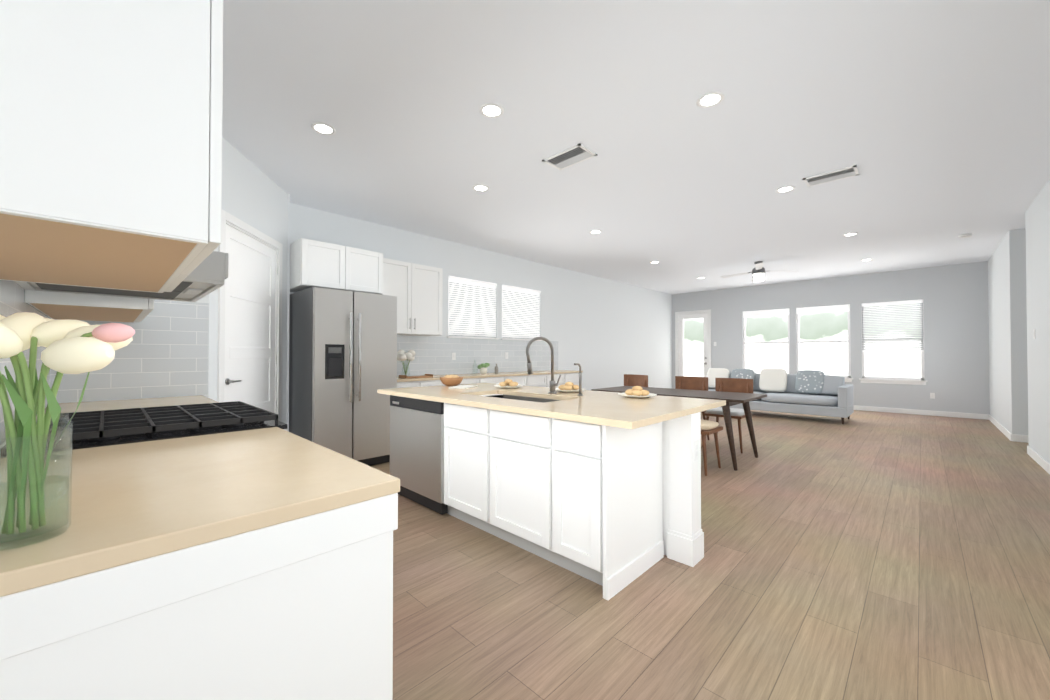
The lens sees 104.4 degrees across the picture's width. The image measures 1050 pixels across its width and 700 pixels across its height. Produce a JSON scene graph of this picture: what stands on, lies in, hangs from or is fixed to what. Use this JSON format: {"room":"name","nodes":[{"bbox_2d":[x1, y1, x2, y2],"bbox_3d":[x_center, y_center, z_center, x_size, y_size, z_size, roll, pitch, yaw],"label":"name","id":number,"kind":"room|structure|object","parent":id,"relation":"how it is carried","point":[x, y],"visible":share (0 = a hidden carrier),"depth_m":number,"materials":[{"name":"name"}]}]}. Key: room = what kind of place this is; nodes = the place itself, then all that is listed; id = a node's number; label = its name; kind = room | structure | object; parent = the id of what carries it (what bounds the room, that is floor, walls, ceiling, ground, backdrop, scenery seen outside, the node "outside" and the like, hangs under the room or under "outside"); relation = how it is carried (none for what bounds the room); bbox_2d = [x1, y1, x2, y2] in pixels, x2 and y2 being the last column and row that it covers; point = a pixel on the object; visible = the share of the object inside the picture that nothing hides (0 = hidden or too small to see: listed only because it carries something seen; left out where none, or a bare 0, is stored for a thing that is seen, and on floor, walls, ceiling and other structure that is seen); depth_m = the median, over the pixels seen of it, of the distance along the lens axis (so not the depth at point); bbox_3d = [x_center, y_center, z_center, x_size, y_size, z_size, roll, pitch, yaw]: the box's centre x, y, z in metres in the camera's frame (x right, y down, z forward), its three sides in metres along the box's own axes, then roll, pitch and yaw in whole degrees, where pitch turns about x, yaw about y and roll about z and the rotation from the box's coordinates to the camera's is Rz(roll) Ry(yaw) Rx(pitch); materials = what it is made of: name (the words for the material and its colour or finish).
{"room":"dining room and kitchen","nodes":[
{"label":"dining room and kitchen","id":0,"kind":"room"},
{"bbox_2d":[50,137,289,431],"bbox_3d":[-2.889,-0.233,3.622,1.349,3.000,1.649,-1,-1,44],"label":"wall","id":1,"kind":"structure","parent":0,"point":[255,197],"depth_m":3.82,"materials":[{"name":"white paint"}]},
{"bbox_2d":[217,210,282,421],"bbox_3d":[-2.558,0.069,3.781,0.158,2.400,1.070,0,-1,-7],"label":"door","id":2,"kind":"structure","parent":1,"relation":"attached to","point":[249,360],"depth_m":3.76,"materials":[{"name":"white wood"}]},
{"bbox_2d":[290,203,671,389],"bbox_3d":[-0.542,-0.192,7.086,0.120,3.000,14.090,-1,-1,44],"label":"wall","id":3,"kind":"structure","parent":0,"point":[605,333],"depth_m":8.43,"materials":[{"name":"white paint"}]},
{"bbox_2d":[290,238,353,292],"bbox_3d":[-2.383,-0.923,4.655,0.639,0.495,0.514,-1,-1,44],"label":"upper cabinet","id":4,"kind":"object","parent":3,"relation":"attached to","point":[313,263],"depth_m":4.42,"materials":[{"name":"white wood"}]},
{"bbox_2d":[350,248,385,294],"bbox_3d":[-2.107,-0.920,4.938,0.639,0.495,0.515,-1,-1,44],"label":"upper cabinet","id":5,"kind":"object","parent":3,"relation":"attached to","point":[369,266],"depth_m":4.78,"materials":[{"name":"white wood"}]},
{"bbox_2d":[382,258,442,335],"bbox_3d":[-1.655,-0.685,5.558,0.418,0.950,0.983,-1,-1,44],"label":"upper cabinet","id":6,"kind":"object","parent":3,"relation":"attached to","point":[416,290],"depth_m":5.48,"materials":[{"name":"white wood"}]},
{"bbox_2d":[447,276,498,338],"bbox_3d":[-0.862,-0.672,6.720,0.120,0.970,1.050,-1,-1,44],"label":"window","id":7,"kind":"structure","parent":3,"relation":"in","point":[471,311],"depth_m":6.67,"materials":[{"name":"white"}]},
{"bbox_2d":[397,335,557,375],"bbox_3d":[-0.752,0.094,6.779,0.002,0.579,4.080,-1,-1,44],"label":"backsplash","id":8,"kind":"structure","parent":3,"relation":"attached to","point":[433,355],"depth_m":6.61,"materials":[{"name":"tile"}]},
{"bbox_2d":[501,285,541,340],"bbox_3d":[-0.074,-0.662,7.529,0.120,0.970,1.050,-1,-1,44],"label":"window","id":9,"kind":"structure","parent":3,"relation":"in","point":[520,313],"depth_m":7.49,"materials":[{"name":"white"}]},
{"bbox_2d":[222,0,1049,294],"bbox_3d":[1.937,-1.750,4.691,7.040,0.060,14.090,-1,-1,44],"label":"ceiling","id":10,"kind":"structure","parent":0,"point":[930,119],"depth_m":3.14,"materials":[{"name":"white paint"}]},
{"bbox_2d":[311,122,335,134],"bbox_3d":[-1.580,-1.734,3.195,0.180,0.006,0.180,-1,-1,44],"label":"recessed light","id":11,"kind":"object","parent":10,"relation":"in","point":[323,128],"visible":1,"depth_m":3.19,"materials":[{"name":"white plastic"}]},
{"bbox_2d":[472,184,488,191],"bbox_3d":[-0.469,-1.721,4.332,0.180,0.006,0.180,-1,-1,44],"label":"recessed light","id":12,"kind":"object","parent":10,"relation":"in","point":[481,188],"visible":1,"depth_m":4.33,"materials":[{"name":"white plastic"}]},
{"bbox_2d":[479,103,503,117],"bbox_3d":[-0.242,-1.737,2.958,0.180,0.006,0.180,-1,-1,44],"label":"recessed light","id":13,"kind":"object","parent":10,"relation":"in","point":[491,110],"visible":1,"depth_m":2.95,"materials":[{"name":"white plastic"}]},
{"bbox_2d":[542,143,596,169],"bbox_3d":[0.399,-1.725,3.656,0.420,0.012,0.260,-1,-1,44],"label":"ceiling vent","id":14,"kind":"object","parent":10,"relation":"in","point":[571,156],"visible":1,"depth_m":3.64,"materials":[{"name":"white plastic"}]},
{"bbox_2d":[589,230,601,233],"bbox_3d":[1.018,-1.703,5.871,0.180,0.006,0.180,-1,-1,44],"label":"recessed light","id":15,"kind":"object","parent":10,"relation":"in","point":[595,231],"visible":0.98,"depth_m":5.85,"materials":[{"name":"white plastic"}]},
{"bbox_2d":[696,91,724,107],"bbox_3d":[1.288,-1.738,2.832,0.180,0.006,0.180,-1,-1,44],"label":"recessed light","id":16,"kind":"object","parent":10,"relation":"in","point":[710,99],"visible":1,"depth_m":2.83,"materials":[{"name":"white plastic"}]},
{"bbox_2d":[721,261,795,281],"bbox_3d":[4.344,-1.496,7.786,1.305,0.374,1.305,-1,-1,44],"label":"ceiling fan","id":17,"kind":"object","parent":10,"relation":"hanging from","point":[758,272],"visible":1,"depth_m":7.72,"materials":[{"name":"silver metal"}]},
{"bbox_2d":[776,186,794,192],"bbox_3d":[2.789,-1.721,4.363,0.180,0.006,0.180,-1,-1,44],"label":"recessed light","id":18,"kind":"object","parent":10,"relation":"in","point":[784,189],"visible":1,"depth_m":4.36,"materials":[{"name":"white plastic"}]},
{"bbox_2d":[803,165,858,186],"bbox_3d":[3.036,-1.721,4.045,0.420,0.012,0.260,-1,-1,44],"label":"ceiling vent","id":19,"kind":"object","parent":10,"relation":"in","point":[835,175],"visible":1,"depth_m":4.03,"materials":[{"name":"white plastic"}]},
{"bbox_2d":[843,232,857,235],"bbox_3d":[4.794,-1.701,5.997,0.180,0.006,0.180,-1,-1,44],"label":"recessed light","id":20,"kind":"object","parent":10,"relation":"in","point":[851,234],"visible":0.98,"depth_m":6.00,"materials":[{"name":"white plastic"}]},
{"bbox_2d":[958,233,971,237],"bbox_3d":[6.511,-1.686,6.026,0.136,0.035,0.136,-1,-1,44],"label":"smoke detector","id":21,"kind":"object","parent":10,"relation":"attached to","point":[965,235],"visible":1,"depth_m":5.99,"materials":[{"name":"white plastic"}]},
{"bbox_2d":[371,410,1049,699],"bbox_3d":[1.937,1.309,4.655,7.040,0.060,14.090,-1,-1,44],"label":"floor","id":22,"kind":"structure","parent":0,"point":[865,555],"depth_m":2.11,"materials":[{"name":"brown wood"}]},
{"bbox_2d":[0,401,286,457],"bbox_3d":[-1.549,0.761,1.762,0.764,0.968,0.811,-1,-1,44],"label":"range","id":23,"kind":"object","parent":22,"relation":"on","point":[90,429],"visible":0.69,"depth_m":1.63,"materials":[{"name":"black metal"}]},
{"bbox_2d":[0,487,399,699],"bbox_3d":[-0.791,0.792,0.935,0.590,0.887,0.739,-1,-1,44],"label":"base cabinet","id":24,"kind":"object","parent":22,"relation":"on","point":[255,564],"depth_m":0.76,"materials":[{"name":"white wood"}]},
{"bbox_2d":[36,395,218,419],"bbox_3d":[-2.284,0.349,2.403,1.168,0.033,0.752,-1,-1,44],"label":"countertop","id":25,"kind":"structure","parent":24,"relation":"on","point":[197,399],"depth_m":2.55,"materials":[{"name":"beige stone"}]},
{"bbox_2d":[0,427,399,586],"bbox_3d":[-0.940,0.334,1.094,1.038,0.033,0.752,-1,-1,44],"label":"countertop","id":26,"kind":"structure","parent":24,"relation":"on","point":[127,499],"depth_m":0.91,"materials":[{"name":"beige stone"}]},
{"bbox_2d":[36,413,72,460],"bbox_3d":[-1.386,0.253,1.196,0.080,0.130,0.080,-1,-1,44],"label":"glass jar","id":27,"kind":"object","parent":26,"relation":"on","point":[60,438],"visible":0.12,"depth_m":1.21,"materials":[{"name":"clear glass"}]},
{"bbox_2d":[0,312,134,549],"bbox_3d":[-0.860,0.121,0.711,0.291,0.383,0.252,-1,-1,44],"label":"tulip vase","id":28,"kind":"object","parent":26,"relation":"on","point":[75,346],"visible":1,"depth_m":0.68,"materials":[{"name":"clear glass"}]},
{"bbox_2d":[289,287,396,465],"bbox_3d":[-2.082,0.329,4.623,1.042,1.900,0.880,-1,-1,44],"label":"fridge","id":29,"kind":"object","parent":22,"relation":"on","point":[342,356],"visible":0.77,"depth_m":4.26,"materials":[{"name":"silver metal"}]},
{"bbox_2d":[397,382,424,387],"bbox_3d":[-1.729,0.844,5.320,0.619,0.887,0.565,-1,-1,44],"label":"base cabinet","id":30,"kind":"object","parent":22,"relation":"on","point":[399,384],"depth_m":5.17,"materials":[{"name":"white"}]},
{"bbox_2d":[425,382,443,385],"bbox_3d":[-1.406,0.847,5.652,0.619,0.887,0.634,-1,-1,44],"label":"base cabinet","id":31,"kind":"object","parent":22,"relation":"on","point":[426,383],"depth_m":5.41,"materials":[{"name":"white"}]},
{"bbox_2d":[460,378,484,383],"bbox_3d":[-1.059,0.852,6.009,0.619,0.887,0.634,-1,-1,44],"label":"base cabinet","id":32,"kind":"object","parent":22,"relation":"on","point":[465,380],"depth_m":5.89,"materials":[{"name":"white wood"}]},
{"bbox_2d":[485,378,508,383],"bbox_3d":[-0.711,0.856,6.366,0.619,0.887,0.634,-1,-1,44],"label":"base cabinet","id":33,"kind":"object","parent":22,"relation":"on","point":[487,380],"depth_m":6.20,"materials":[{"name":"white wood"}]},
{"bbox_2d":[509,374,532,385],"bbox_3d":[-0.364,0.860,6.723,0.619,0.887,0.634,-1,-1,44],"label":"base cabinet","id":34,"kind":"object","parent":22,"relation":"on","point":[526,380],"depth_m":6.66,"materials":[{"name":"white wood"}]},
{"bbox_2d":[533,374,548,386],"bbox_3d":[-0.016,0.864,7.079,0.619,0.887,0.634,-1,-1,44],"label":"base cabinet","id":35,"kind":"object","parent":22,"relation":"on","point":[539,378],"depth_m":6.95,"materials":[{"name":"white wood"}]},
{"bbox_2d":[397,370,582,381],"bbox_3d":[-0.522,0.398,6.556,0.632,0.033,4.012,-1,-1,44],"label":"countertop","id":36,"kind":"structure","parent":35,"relation":"on","point":[436,378],"depth_m":6.29,"materials":[{"name":"beige stone"}]},
{"bbox_2d":[397,350,415,374],"bbox_3d":[-1.627,0.182,5.562,0.234,0.374,0.270,-1,-1,44],"label":"flower vase","id":37,"kind":"object","parent":36,"relation":"on","point":[403,355],"visible":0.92,"depth_m":5.53,"materials":[{"name":"clear glass"}]},
{"bbox_2d":[399,374,432,377],"bbox_3d":[-1.450,0.348,5.430,0.200,0.040,0.400,-1,-1,44],"label":"serving tray","id":38,"kind":"object","parent":36,"relation":"on","point":[425,376],"visible":1,"depth_m":5.37,"materials":[{"name":"brown wood"}]},
{"bbox_2d":[473,360,497,373],"bbox_3d":[-0.638,0.270,6.466,0.176,0.220,0.469,-1,-1,44],"label":"potted plant","id":39,"kind":"object","parent":36,"relation":"on","point":[482,367],"visible":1,"depth_m":6.40,"materials":[{"name":"green plant"}]},
{"bbox_2d":[390,391,703,599],"bbox_3d":[-0.067,0.817,3.041,2.447,0.887,0.787,-1,-1,44],"label":"kitchen island","id":40,"kind":"object","parent":22,"relation":"on","point":[603,488],"depth_m":2.41,"materials":[{"name":"white wood"}]},
{"bbox_2d":[377,383,504,398],"bbox_3d":[-0.582,0.365,3.741,0.800,0.033,1.230,-1,-1,44],"label":"island countertop","id":41,"kind":"structure","parent":40,"relation":"on","point":[482,388],"depth_m":3.47,"materials":[{"name":"beige stone"}]},
{"bbox_2d":[440,375,462,385],"bbox_3d":[-0.724,0.299,4.013,0.230,0.104,0.230,-1,-1,44],"label":"bowl","id":42,"kind":"object","parent":41,"relation":"on","point":[451,380],"visible":1,"depth_m":3.94,"materials":[{"name":"brown wood"}]},
{"bbox_2d":[448,385,476,388],"bbox_3d":[-0.572,0.343,3.781,0.180,0.012,0.260,0,-1,16],"label":"tea towel","id":43,"kind":"object","parent":41,"relation":"on","point":[462,386],"visible":1,"depth_m":3.76,"materials":[{"name":"white fabric"}]},
{"bbox_2d":[494,379,522,387],"bbox_3d":[-0.151,0.308,3.762,0.270,0.080,0.270,-1,-1,44],"label":"plate","id":44,"kind":"object","parent":41,"relation":"on","point":[508,383],"visible":1,"depth_m":3.72,"materials":[{"name":"white ceramic"}]},
{"bbox_2d":[429,391,532,410],"bbox_3d":[-0.305,0.354,2.808,0.900,0.033,0.280,-1,-1,44],"label":"island countertop","id":45,"kind":"structure","parent":40,"relation":"on","point":[490,402],"depth_m":2.73,"materials":[{"name":"beige stone"}]},
{"bbox_2d":[505,387,616,398],"bbox_3d":[0.271,0.361,3.399,0.900,0.033,0.530,-1,-1,44],"label":"island countertop","id":46,"kind":"structure","parent":40,"relation":"on","point":[519,390],"depth_m":3.29,"materials":[{"name":"beige stone"}]},
{"bbox_2d":[526,337,560,393],"bbox_3d":[0.147,0.118,3.153,0.171,0.447,0.254,-1,-1,44],"label":"faucet","id":47,"kind":"object","parent":46,"relation":"on","point":[553,384],"visible":1,"depth_m":3.18,"materials":[{"name":"silver metal"}]},
{"bbox_2d":[555,382,585,391],"bbox_3d":[0.365,0.303,3.370,0.270,0.080,0.270,-1,-1,44],"label":"plate","id":48,"kind":"object","parent":46,"relation":"on","point":[569,387],"visible":0.96,"depth_m":3.34,"materials":[{"name":"white"}]},
{"bbox_2d":[574,363,582,395],"bbox_3d":[0.397,0.219,3.028,0.044,0.242,0.092,-1,-1,44],"label":"soap dispenser","id":49,"kind":"object","parent":46,"relation":"on","point":[580,383],"visible":1,"depth_m":3.04,"materials":[{"name":"silver metal"}]},
{"bbox_2d":[509,392,724,430],"bbox_3d":[0.632,0.351,2.559,0.790,0.033,1.230,-1,-1,44],"label":"island countertop","id":50,"kind":"structure","parent":40,"relation":"on","point":[617,410],"depth_m":2.31,"materials":[{"name":"beige stone"}]},
{"bbox_2d":[618,386,656,397],"bbox_3d":[0.810,0.298,2.937,0.270,0.080,0.270,-1,-1,44],"label":"plate","id":51,"kind":"object","parent":50,"relation":"on","point":[636,392],"visible":1,"depth_m":2.88,"materials":[{"name":"white ceramic"}]},
{"bbox_2d":[549,374,568,387],"bbox_3d":[0.331,0.868,7.436,0.619,0.887,0.634,-1,-1,44],"label":"base cabinet","id":52,"kind":"object","parent":22,"relation":"on","point":[564,378],"depth_m":7.33,"materials":[{"name":"white wood"}]},
{"bbox_2d":[569,374,578,385],"bbox_3d":[0.662,0.872,7.776,0.619,0.887,0.586,-1,-1,44],"label":"base cabinet","id":53,"kind":"object","parent":22,"relation":"on","point":[574,378],"depth_m":7.61,"materials":[{"name":"white wood"}]},
{"bbox_2d":[624,374,647,386],"bbox_3d":[1.614,0.852,6.469,0.576,0.903,0.503,0,-1,-36],"label":"dining chair","id":54,"kind":"object","parent":22,"relation":"on","point":[635,380],"visible":0.23,"depth_m":6.67,"materials":[{"name":"brown wood"}]},
{"bbox_2d":[591,386,766,470],"bbox_3d":[1.891,0.909,5.186,1.900,0.758,0.900,-1,-1,44],"label":"dining table","id":55,"kind":"object","parent":22,"relation":"on","point":[734,398],"visible":0.46,"depth_m":4.82,"materials":[{"name":"brown wood"}]},
{"bbox_2d":[675,376,709,439],"bbox_3d":[2.304,0.845,5.854,0.503,0.903,0.576,-1,-1,44],"label":"dining chair","id":56,"kind":"object","parent":22,"relation":"on","point":[691,383],"visible":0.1,"depth_m":6.06,"materials":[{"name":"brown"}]},
{"bbox_2d":[701,419,722,475],"bbox_3d":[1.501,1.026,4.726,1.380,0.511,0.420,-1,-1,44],"label":"stool","id":57,"kind":"object","parent":22,"relation":"on","point":[708,427],"visible":0.29,"depth_m":4.21,"materials":[{"name":"beige wood"}]},
{"bbox_2d":[701,378,752,452],"bbox_3d":[2.713,0.840,5.428,0.503,0.903,0.576,-1,-1,44],"label":"dining chair","id":58,"kind":"object","parent":22,"relation":"on","point":[739,385],"visible":0.56,"depth_m":5.48,"materials":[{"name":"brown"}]},
{"bbox_2d":[706,368,853,423],"bbox_3d":[4.911,0.851,8.345,2.760,0.944,0.920,-1,-1,44],"label":"sofa","id":59,"kind":"object","parent":22,"relation":"on","point":[814,392],"visible":0.71,"depth_m":7.79,"materials":[{"name":"grey fabric"}]},
{"bbox_2d":[707,368,729,388],"bbox_3d":[4.280,0.632,9.047,0.459,0.454,0.278,-1,-1,44],"label":"pillow","id":60,"kind":"object","parent":59,"relation":"on","point":[713,373],"depth_m":9.03,"materials":[{"name":"white fabric"}]},
{"bbox_2d":[731,369,754,384],"bbox_3d":[4.638,0.628,8.698,0.461,0.454,0.290,-1,-1,44],"label":"pillow","id":61,"kind":"object","parent":59,"relation":"on","point":[736,373],"depth_m":8.65,"materials":[{"name":"grey fabric"}]},
{"bbox_2d":[759,368,786,391],"bbox_3d":[5.053,0.614,8.293,0.480,0.472,0.284,-1,-1,44],"label":"pillow","id":62,"kind":"object","parent":59,"relation":"on","point":[770,380],"depth_m":8.23,"materials":[{"name":"white fabric"}]},
{"bbox_2d":[795,370,824,393],"bbox_3d":[5.498,0.619,7.861,0.465,0.454,0.296,-1,-1,44],"label":"pillow","id":63,"kind":"object","parent":59,"relation":"on","point":[806,381],"depth_m":7.80,"materials":[{"name":"grey fabric"}]},
{"bbox_2d":[821,375,842,394],"bbox_3d":[5.734,0.662,7.630,0.360,0.363,0.233,-1,-1,44],"label":"pillow","id":64,"kind":"object","parent":59,"relation":"on","point":[830,384],"depth_m":7.58,"materials":[{"name":"grey fabric"}]},
{"bbox_2d":[672,261,989,413],"bbox_3d":[6.588,-0.159,9.893,6.180,3.000,0.120,-1,-1,44],"label":"wall","id":65,"kind":"structure","parent":0,"point":[956,342],"depth_m":8.50,"materials":[{"name":"grey paint"}]},
{"bbox_2d":[675,309,710,376],"bbox_3d":[4.805,0.123,11.613,1.010,2.475,0.138,-1,-1,44],"label":"door","id":66,"kind":"structure","parent":65,"relation":"attached to","point":[704,315],"depth_m":11.66,"materials":[{"name":"white"}]},
{"bbox_2d":[743,308,789,373],"bbox_3d":[6.100,-0.139,10.323,1.140,1.750,0.125,-1,-1,44],"label":"window","id":67,"kind":"structure","parent":65,"relation":"in","point":[765,313],"depth_m":10.33,"materials":[{"name":"white"}]},
{"bbox_2d":[796,304,852,381],"bbox_3d":[6.942,-0.149,9.503,1.110,1.750,0.125,-1,-1,44],"label":"window","id":68,"kind":"structure","parent":65,"relation":"in","point":[823,309],"depth_m":9.48,"materials":[{"name":"white glass"}]},
{"bbox_2d":[859,299,926,384],"bbox_3d":[7.801,-0.159,8.666,1.070,1.750,0.125,-1,-1,44],"label":"window","id":69,"kind":"structure","parent":65,"relation":"in","point":[897,379],"depth_m":8.63,"materials":[{"name":"white"}]},
{"bbox_2d":[854,405,987,419],"bbox_3d":[6.935,1.285,9.444,5.080,0.100,0.014,-1,-1,44],"label":"baseboard","id":70,"kind":"structure","parent":65,"relation":"attached to","point":[865,408],"depth_m":8.29,"materials":[{"name":"white"}]},
{"bbox_2d":[988,179,1049,463],"bbox_3d":[4.194,-0.246,2.475,0.740,3.000,14.090,-1,-1,44],"label":"wall","id":71,"kind":"structure","parent":0,"point":[1018,313],"depth_m":5.71,"materials":[{"name":"white paint"}]},
{"bbox_2d":[988,414,1013,440],"bbox_3d":[7.820,1.254,6.719,0.017,0.100,2.644,-1,-1,44],"label":"baseboard","id":72,"kind":"structure","parent":71,"relation":"attached to","point":[1010,436],"depth_m":6.39,"materials":[{"name":"white"}]},
{"bbox_2d":[1014,434,1028,442],"bbox_3d":[7.139,1.240,5.547,0.590,0.100,0.014,-1,-1,44],"label":"baseboard","id":73,"kind":"structure","parent":71,"relation":"attached to","point":[1017,438],"depth_m":5.71,"materials":[{"name":"white wood"}]},
{"bbox_2d":[1027,446,1049,473],"bbox_3d":[2.672,1.191,1.393,0.014,0.100,10.200,-1,-1,44],"label":"baseboard","id":74,"kind":"structure","parent":71,"relation":"attached to","point":[1043,463],"depth_m":4.51,"materials":[{"name":"white wood"}]},
{"bbox_3d":[-2.457,-0.269,0.584,6.210,3.000,2.100,-1,-1,44],"label":"wall","id":75,"kind":"structure","parent":0,"visible":0},
{"bbox_2d":[25,290,153,322],"bbox_3d":[-2.378,-0.699,2.266,1.241,1.000,0.407,-1,-1,44],"label":"upper cabinet","id":76,"kind":"object","parent":75,"relation":"attached to","point":[56,305],"depth_m":1.96,"materials":[{"name":"white wood"}]},
{"bbox_2d":[15,251,228,301],"bbox_3d":[-1.648,-0.320,1.671,0.757,0.128,0.579,-1,-1,44],"label":"range hood","id":77,"kind":"object","parent":76,"relation":"attached to","point":[207,275],"visible":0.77,"depth_m":1.69,"materials":[{"name":"silver metal"}]},
{"bbox_2d":[0,280,208,444],"bbox_3d":[-1.637,-0.025,1.802,2.980,0.699,0.792,-1,-1,44],"label":"backsplash","id":78,"kind":"structure","parent":75,"relation":"attached to","point":[164,353],"depth_m":2.88,"materials":[{"name":"tile"}]},
{"bbox_2d":[0,0,222,299],"bbox_3d":[-1.121,-0.714,1.042,1.008,1.000,0.407,-1,-1,44],"label":"upper cabinet","id":79,"kind":"object","parent":75,"relation":"attached to","point":[110,144],"depth_m":0.74,"materials":[{"name":"white wood"}]},
{"label":"outside","id":80,"kind":"structure","parent":0,"visible":0},
{"bbox_2d":[453,280,920,377],"bbox_3d":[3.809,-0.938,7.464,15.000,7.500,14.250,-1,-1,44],"label":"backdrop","id":81,"kind":"structure","parent":80,"point":[752,351],"depth_m":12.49,"materials":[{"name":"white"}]}
]}

